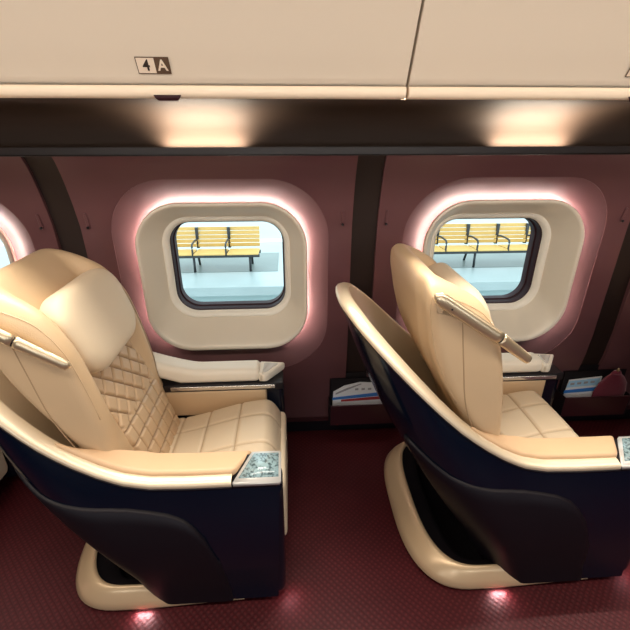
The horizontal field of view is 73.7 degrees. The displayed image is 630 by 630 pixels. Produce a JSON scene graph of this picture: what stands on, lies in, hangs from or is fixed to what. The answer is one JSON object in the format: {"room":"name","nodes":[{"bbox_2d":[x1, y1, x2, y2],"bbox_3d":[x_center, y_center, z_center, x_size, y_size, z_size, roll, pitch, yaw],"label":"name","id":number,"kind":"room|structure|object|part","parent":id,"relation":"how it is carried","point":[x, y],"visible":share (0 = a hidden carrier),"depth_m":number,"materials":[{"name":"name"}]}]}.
{"room":"train carriage","nodes":[
{"label":"train carriage","id":0,"kind":"room"},
{"bbox_2d":[0,155,629,417],"bbox_3d":[0.297,-0.002,2.062,7.830,1.496,0.198,-1,24,-3],"label":"wall","id":1,"kind":"structure","parent":0,"point":[115,193],"depth_m":1.86,"materials":[{"name":"red plastic"}]},
{"bbox_2d":[0,228,16,263],"bbox_3d":[-1.721,-0.175,1.993,0.762,0.717,0.263,-1,24,-3],"label":"window","id":2,"kind":"structure","parent":1,"relation":"in","point":[5,240],"depth_m":1.84,"materials":[{"name":"beige"}]},
{"bbox_3d":[-1.722,0.005,1.936,1.185,1.406,0.198,-1,24,-3],"label":"panel","id":3,"kind":"part","parent":1,"relation":"part of","materials":[{"name":"red plastic"}]},
{"bbox_2d":[35,214,43,229],"bbox_3d":[-1.175,-0.398,1.792,0.013,0.070,0.019,-1,24,-3],"label":"coat hook","id":4,"kind":"object","parent":1,"relation":"attached to","point":[36,215],"visible":1,"depth_m":1.79,"materials":[{"name":"black plastic"}]},
{"bbox_2d":[83,213,90,228],"bbox_3d":[-0.979,-0.403,1.803,0.013,0.070,0.019,-1,24,-3],"label":"coat hook","id":5,"kind":"object","parent":1,"relation":"attached to","point":[84,214],"visible":1,"depth_m":1.80,"materials":[{"name":"black plastic"}]},
{"bbox_3d":[-0.425,-0.026,2.005,1.185,1.406,0.198,-1,24,-3],"label":"panel","id":6,"kind":"part","parent":1,"relation":"part of","materials":[{"name":"red plastic"}]},
{"bbox_2d":[135,202,307,349],"bbox_3d":[-0.423,-0.205,2.062,0.762,0.717,0.263,-1,24,-3],"label":"window","id":7,"kind":"structure","parent":1,"relation":"in","point":[182,321],"depth_m":2.06,"materials":[{"name":"beige plastic"}]},
{"bbox_2d":[0,95,629,147],"bbox_3d":[0.509,-0.633,1.437,7.600,0.177,0.505,-1,24,-3],"label":"trim","id":8,"kind":"structure","parent":1,"relation":"attached to","point":[24,122],"depth_m":1.60,"materials":[{"name":"brown plastic"}]},
{"bbox_2d":[0,0,421,100],"bbox_3d":[-0.401,-0.840,1.036,1.300,0.558,0.582,-1,24,-3],"label":"bin","id":9,"kind":"object","parent":8,"relation":"on","point":[161,50],"visible":1,"depth_m":1.04,"materials":[{"name":"beige plastic"}]},
{"bbox_2d":[404,0,629,102],"bbox_3d":[0.897,-0.870,1.105,1.300,0.558,0.582,-1,24,-3],"label":"bin","id":10,"kind":"object","parent":8,"relation":"on","point":[463,49],"visible":0.91,"depth_m":1.08,"materials":[{"name":"beige plastic"}]},
{"bbox_2d":[0,153,629,156],"bbox_3d":[0.497,-0.641,1.668,7.600,0.008,0.075,-1,24,-3],"label":"trim","id":11,"kind":"structure","parent":1,"relation":"attached to","point":[523,153],"depth_m":1.61,"materials":[{"name":"black"}]},
{"bbox_2d":[0,146,629,155],"bbox_3d":[0.499,-0.638,1.631,7.600,0.029,0.005,-1,24,-3],"label":"trim","id":12,"kind":"structure","parent":1,"relation":"attached to","point":[137,151],"depth_m":1.60,"materials":[{"name":"black"}]},
{"bbox_2d":[341,211,344,225],"bbox_3d":[0.123,-0.429,1.862,0.013,0.070,0.019,-1,24,-3],"label":"coat hook","id":13,"kind":"object","parent":1,"relation":"attached to","point":[343,212],"visible":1,"depth_m":1.86,"materials":[{"name":"black plastic"}]},
{"bbox_2d":[328,372,392,425],"bbox_3d":[0.267,0.454,2.286,0.382,0.289,0.089,-1,24,-3],"label":"pocket","id":14,"kind":"object","parent":1,"relation":"attached to","point":[368,413],"visible":0.5,"depth_m":2.28,"materials":[{"name":"black plastic"}]},
{"bbox_3d":[0.079,0.527,2.307,0.006,0.130,0.087,-1,24,-3],"label":"plate","id":15,"kind":"part","parent":14,"relation":"part of","materials":[{"name":"black plastic"}]},
{"bbox_3d":[0.264,0.437,2.319,0.370,0.285,0.007,-1,24,-3],"label":"plate","id":16,"kind":"part","parent":14,"relation":"part of","materials":[{"name":"black plastic"}]},
{"bbox_2d":[330,377,370,405],"bbox_3d":[0.242,0.455,2.307,0.316,0.256,0.021,-1,24,-3],"label":"booklet","id":17,"kind":"object","parent":14,"relation":"in","point":[338,383],"visible":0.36,"depth_m":2.26,"materials":[{"name":"black paper"}]},
{"bbox_2d":[332,382,381,405],"bbox_3d":[0.235,0.470,2.298,0.292,0.235,0.018,-1,24,-3],"label":"brochure","id":18,"kind":"object","parent":14,"relation":"in","point":[359,393],"visible":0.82,"depth_m":2.28,"materials":[{"name":"white paper"}]},
{"bbox_3d":[0.269,0.541,2.282,0.370,0.125,0.007,-1,24,-3],"label":"plate","id":19,"kind":"part","parent":14,"relation":"part of","materials":[{"name":"red"}]},
{"bbox_2d":[384,210,388,224],"bbox_3d":[0.319,-0.433,1.872,0.013,0.070,0.019,-1,24,-3],"label":"coat hook","id":20,"kind":"object","parent":1,"relation":"attached to","point":[387,211],"visible":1,"depth_m":1.87,"materials":[{"name":"black plastic"}]},
{"bbox_2d":[286,405,629,431],"bbox_3d":[0.485,0.598,2.449,7.600,0.086,0.075,-1,24,-3],"label":"baseboard","id":21,"kind":"structure","parent":1,"relation":"attached to","point":[309,425],"depth_m":2.41,"materials":[{"name":"black"}]},
{"bbox_3d":[0.873,-0.057,2.075,1.185,1.406,0.198,-1,24,-3],"label":"panel","id":22,"kind":"part","parent":1,"relation":"part of","materials":[{"name":"red plastic"}]},
{"bbox_2d":[423,199,584,341],"bbox_3d":[0.875,-0.236,2.131,0.762,0.717,0.263,-1,24,-3],"label":"window","id":23,"kind":"structure","parent":1,"relation":"in","point":[540,299],"depth_m":2.10,"materials":[{"name":"beige plastic"}]},
{"bbox_2d":[551,364,629,416],"bbox_3d":[1.564,0.423,2.355,0.382,0.289,0.089,-1,24,-3],"label":"pocket","id":24,"kind":"object","parent":1,"relation":"attached to","point":[564,406],"visible":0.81,"depth_m":2.35,"materials":[{"name":"black plastic"}]},
{"bbox_3d":[1.377,0.496,2.376,0.006,0.130,0.087,-1,24,-3],"label":"plate","id":25,"kind":"part","parent":24,"relation":"part of","materials":[{"name":"black plastic"}]},
{"bbox_2d":[563,376,601,396],"bbox_3d":[1.492,0.447,2.368,0.205,0.222,0.017,-1,24,-3],"label":"brochure","id":26,"kind":"object","parent":24,"relation":"in","point":[582,387],"visible":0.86,"depth_m":2.35,"materials":[{"name":"white paper"}]},
{"bbox_2d":[560,369,616,394],"bbox_3d":[1.540,0.424,2.376,0.316,0.256,0.021,-1,24,-3],"label":"booklet","id":27,"kind":"object","parent":24,"relation":"in","point":[568,375],"visible":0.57,"depth_m":2.33,"materials":[{"name":"black paper"}]},
{"bbox_3d":[1.562,0.406,2.389,0.370,0.285,0.007,-1,24,-3],"label":"plate","id":28,"kind":"part","parent":24,"relation":"part of","materials":[{"name":"black plastic"}]},
{"bbox_3d":[1.567,0.510,2.351,0.370,0.125,0.007,-1,24,-3],"label":"plate","id":29,"kind":"part","parent":24,"relation":"part of","materials":[{"name":"red"}]},
{"bbox_2d":[591,368,626,396],"bbox_3d":[1.644,0.419,2.341,0.190,0.290,0.030,-1,24,-3],"label":"pouch","id":30,"kind":"object","parent":24,"relation":"in","point":[615,383],"visible":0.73,"depth_m":2.32,"materials":[{"name":"red fabric"}]},
{"bbox_3d":[1.752,0.487,2.396,0.006,0.130,0.087,-1,24,-3],"label":"plate","id":31,"kind":"part","parent":24,"relation":"part of","materials":[{"name":"black plastic"}]},
{"bbox_3d":[2.171,-0.088,2.144,1.185,1.406,0.198,-1,24,-3],"label":"panel","id":32,"kind":"part","parent":1,"relation":"part of","materials":[{"name":"red plastic"}]},
{"bbox_2d":[620,208,628,222],"bbox_3d":[1.421,-0.460,1.931,0.013,0.070,0.019,-1,24,-3],"label":"coat hook","id":33,"kind":"object","parent":1,"relation":"attached to","point":[626,209],"visible":1,"depth_m":1.93,"materials":[{"name":"black plastic"}]},
{"bbox_2d":[0,419,629,629],"bbox_3d":[0.589,1.385,0.846,7.600,0.050,3.750,-1,24,-3],"label":"floor","id":34,"kind":"structure","parent":0,"point":[349,566],"depth_m":1.60,"materials":[{"name":"red carpet"}]},
{"bbox_2d":[0,449,17,481],"bbox_3d":[-1.969,0.389,1.550,1.105,1.194,0.807,-1,24,-3],"label":"seat","id":35,"kind":"object","parent":34,"relation":"on","point":[7,469],"visible":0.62,"depth_m":1.96,"materials":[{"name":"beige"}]},
{"bbox_3d":[-1.520,0.541,1.986,0.152,0.495,0.141,-1,24,-3],"label":"arm","id":36,"kind":"part","parent":35,"relation":"part of","materials":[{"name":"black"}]},
{"bbox_2d":[0,249,287,610],"bbox_3d":[-0.671,0.359,1.619,1.105,1.194,0.807,-1,24,-3],"label":"seat","id":37,"kind":"object","parent":34,"relation":"on","point":[171,470],"visible":1,"depth_m":1.39,"materials":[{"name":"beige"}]},
{"bbox_2d":[0,329,70,369],"bbox_3d":[-0.871,0.044,1.154,0.350,0.240,0.054,-1,24,-3],"label":"reading lamp","id":38,"kind":"object","parent":37,"relation":"attached to","point":[20,349],"depth_m":1.19,"materials":[{"name":"beige metal"}]},
{"bbox_3d":[-0.789,0.201,1.541,0.416,0.826,0.550,-1,24,-3],"label":"backrest","id":39,"kind":"part","parent":37,"relation":"part of","materials":[{"name":"beige leather"}]},
{"bbox_2d":[40,268,135,373],"bbox_3d":[-0.779,0.015,1.477,0.173,0.284,0.439,-1,24,-3],"label":"headrest pillow","id":40,"kind":"object","parent":37,"relation":"on","point":[90,307],"depth_m":1.40,"materials":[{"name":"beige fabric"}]},
{"bbox_3d":[-0.644,0.731,1.447,0.696,0.601,0.187,-1,24,-3],"label":"panel","id":41,"kind":"part","parent":37,"relation":"part of","materials":[{"name":"black"}]},
{"bbox_3d":[-0.691,0.335,1.607,0.219,0.493,0.360,-1,24,-3],"label":"quilted panel","id":42,"kind":"part","parent":37,"relation":"part of","materials":[{"name":"leather"}]},
{"bbox_2d":[169,399,280,452],"bbox_3d":[-0.392,0.534,1.715,0.505,0.180,0.464,-1,24,-3],"label":"seat cushion","id":43,"kind":"object","parent":37,"relation":"on","point":[217,425],"depth_m":1.75,"materials":[{"name":"leather"}]},
{"bbox_3d":[-0.205,0.516,1.396,0.166,0.047,0.108,-1,24,-3],"label":"panel","id":44,"kind":"part","parent":37,"relation":"part of","materials":[{"name":"grey stone"}]},
{"bbox_3d":[-0.191,0.508,1.393,0.156,0.050,0.109,-1,24,-3],"label":"control panel","id":45,"kind":"part","parent":37,"relation":"part of","materials":[{"name":"silver metal"}]},
{"bbox_3d":[-0.185,0.497,1.392,0.129,0.028,0.084,-1,24,-3],"label":"panel","id":46,"kind":"part","parent":37,"relation":"part of","materials":[{"name":"grey stone"}]},
{"bbox_2d":[259,361,284,380],"bbox_3d":[-0.197,0.254,1.917,0.115,0.050,0.110,-1,24,-3],"label":"tray","id":47,"kind":"object","parent":37,"relation":"on","point":[268,371],"depth_m":1.91,"materials":[{"name":"plastic"}]},
{"bbox_3d":[-0.222,0.511,2.056,0.152,0.495,0.141,-1,24,-3],"label":"arm","id":48,"kind":"part","parent":37,"relation":"part of","materials":[{"name":"black"}]},
{"bbox_3d":[-0.186,0.762,1.491,0.152,0.495,0.145,-1,24,-3],"label":"arm","id":49,"kind":"part","parent":37,"relation":"part of","materials":[{"name":"black"}]},
{"bbox_2d":[335,243,629,589],"bbox_3d":[0.624,0.331,1.690,1.105,1.186,0.815,-1,24,-3],"label":"seat","id":50,"kind":"object","parent":34,"relation":"on","point":[488,486],"visible":1,"depth_m":1.43,"materials":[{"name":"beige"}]},
{"bbox_3d":[0.509,0.170,1.610,0.416,0.826,0.550,-1,24,-3],"label":"backrest","id":51,"kind":"part","parent":50,"relation":"part of","materials":[{"name":"beige leather"}]},
{"bbox_2d":[428,262,490,316],"bbox_3d":[0.518,-0.016,1.546,0.173,0.284,0.439,-1,24,-3],"label":"headrest pillow","id":52,"kind":"object","parent":50,"relation":"on","point":[442,270],"depth_m":1.46,"materials":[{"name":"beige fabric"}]},
{"bbox_2d":[434,292,531,363],"bbox_3d":[0.505,0.045,1.242,0.347,0.253,0.054,-1,24,-3],"label":"reading lamp","id":53,"kind":"object","parent":50,"relation":"attached to","point":[464,332],"depth_m":1.25,"materials":[{"name":"beige metal"}]},
{"bbox_3d":[0.654,0.700,1.516,0.696,0.601,0.187,-1,24,-3],"label":"panel","id":54,"kind":"part","parent":50,"relation":"part of","materials":[{"name":"black"}]},
{"bbox_2d":[500,390,578,437],"bbox_3d":[0.821,0.505,1.780,0.505,0.180,0.464,-1,24,-3],"label":"seat cushion","id":55,"kind":"object","parent":50,"relation":"on","point":[525,413],"depth_m":1.76,"materials":[{"name":"leather"}]},
{"bbox_2d":[536,354,553,371],"bbox_3d":[1.101,0.223,1.987,0.115,0.050,0.110,-1,24,-3],"label":"tray","id":56,"kind":"object","parent":50,"relation":"on","point":[545,360],"depth_m":1.96,"materials":[{"name":"plastic"}]},
{"bbox_3d":[1.076,0.480,2.125,0.152,0.495,0.141,-1,24,-3],"label":"arm","id":57,"kind":"part","parent":50,"relation":"part of","materials":[{"name":"black"}]},
{"bbox_3d":[1.092,0.486,1.465,0.166,0.047,0.108,-1,24,-3],"label":"panel","id":58,"kind":"part","parent":50,"relation":"part of","materials":[{"name":"silver metal"}]},
{"bbox_3d":[1.107,0.477,1.463,0.156,0.050,0.109,-1,24,-3],"label":"control panel","id":59,"kind":"part","parent":50,"relation":"part of","materials":[{"name":"silver metal"}]},
{"bbox_3d":[1.113,0.466,1.461,0.129,0.028,0.084,-1,24,-3],"label":"panel","id":60,"kind":"part","parent":50,"relation":"part of","materials":[{"name":"grey stone"}]},
{"label":"outside","id":61,"kind":"structure","parent":0,"visible":0},
{"bbox_2d":[0,218,530,296],"bbox_3d":[0.379,-2.534,10.546,30.000,0.120,10.750,-1,24,-3],"label":"ground","id":62,"kind":"structure","parent":61,"point":[484,278],"depth_m":6.01,"materials":[{"name":"grey concrete"}]},
{"bbox_2d":[179,252,278,272],"bbox_3d":[-1.671,-0.820,6.546,2.200,0.004,1.000,-1,24,-3],"label":"ground","id":63,"kind":"structure","parent":62,"relation":"on","point":[266,261],"depth_m":6.44,"materials":[{"name":"grey concrete"}]},
{"bbox_2d":[176,226,260,272],"bbox_3d":[-1.748,-0.952,6.153,1.880,0.577,0.480,-1,24,-3],"label":"bench","id":64,"kind":"object","parent":63,"relation":"on","point":[198,237],"visible":0.63,"depth_m":6.27,"materials":[{"name":"yellow wood"}]},
{"bbox_3d":[-1.746,-0.993,6.098,0.028,0.183,0.395,-1,24,-3],"label":"armrest","id":65,"kind":"part","parent":64,"relation":"part of","materials":[{"name":"grey metal"}]},
{"bbox_3d":[-1.738,-0.724,6.058,0.036,0.227,0.046,-1,24,-3],"label":"leg","id":66,"kind":"part","parent":64,"relation":"part of","materials":[{"name":"grey metal"}]},
{"bbox_3d":[-1.738,-0.840,6.012,1.880,0.045,0.050,-1,24,-3],"label":"seat rail","id":67,"kind":"part","parent":64,"relation":"part of","materials":[{"name":"grey metal"}]},
{"bbox_3d":[-1.277,-1.004,6.123,0.028,0.183,0.395,-1,24,-3],"label":"armrest","id":68,"kind":"part","parent":64,"relation":"part of","materials":[{"name":"grey metal"}]},
{"bbox_3d":[-0.939,-0.743,6.101,0.036,0.227,0.046,-1,24,-3],"label":"leg","id":69,"kind":"part","parent":64,"relation":"part of","materials":[{"name":"grey metal"}]},
{"bbox_2d":[0,238,528,245],"bbox_3d":[0.548,-1.414,7.876,30.000,0.006,0.250,-1,24,-3],"label":"platform line","id":70,"kind":"object","parent":62,"relation":"on","point":[261,240],"depth_m":7.80,"materials":[{"name":"white paint"}]},
{"bbox_2d":[433,253,525,267],"bbox_3d":[2.822,-0.927,6.785,3.600,0.004,1.000,-1,24,-3],"label":"ground","id":71,"kind":"structure","parent":62,"relation":"on","point":[486,259],"depth_m":6.63,"materials":[{"name":"grey concrete"}]},
{"bbox_2d":[434,223,530,267],"bbox_3d":[2.370,-1.050,6.373,2.820,0.577,0.480,-1,24,-3],"label":"bench","id":72,"kind":"object","parent":71,"relation":"on","point":[477,233],"visible":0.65,"depth_m":6.48,"materials":[{"name":"yellow wood"}]},
{"bbox_3d":[1.903,-1.079,6.293,0.028,0.183,0.395,-1,24,-3],"label":"armrest","id":73,"kind":"part","parent":72,"relation":"part of","materials":[{"name":"grey metal"}]},
{"bbox_3d":[2.372,-1.090,6.318,0.028,0.183,0.395,-1,24,-3],"label":"armrest","id":74,"kind":"part","parent":72,"relation":"part of","materials":[{"name":"grey metal"}]},
{"bbox_3d":[2.381,-0.822,6.277,0.036,0.227,0.046,-1,24,-3],"label":"leg","id":75,"kind":"part","parent":72,"relation":"part of","materials":[{"name":"grey metal"}]},
{"bbox_3d":[2.380,-0.938,6.231,2.820,0.045,0.050,-1,24,-3],"label":"seat rail","id":76,"kind":"part","parent":72,"relation":"part of","materials":[{"name":"grey metal"}]},
{"bbox_3d":[2.841,-1.101,6.343,0.028,0.183,0.395,-1,24,-3],"label":"armrest","id":77,"kind":"part","parent":72,"relation":"part of","materials":[{"name":"grey metal"}]},
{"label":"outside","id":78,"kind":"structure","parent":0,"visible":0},
{"bbox_2d":[191,290,512,301],"bbox_3d":[0.684,0.433,6.157,30.000,1.770,0.200,-1,24,-3],"label":"platform face","id":79,"kind":"object","parent":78,"point":[488,292],"depth_m":5.65,"materials":[{"name":"grey concrete"}]}
]}

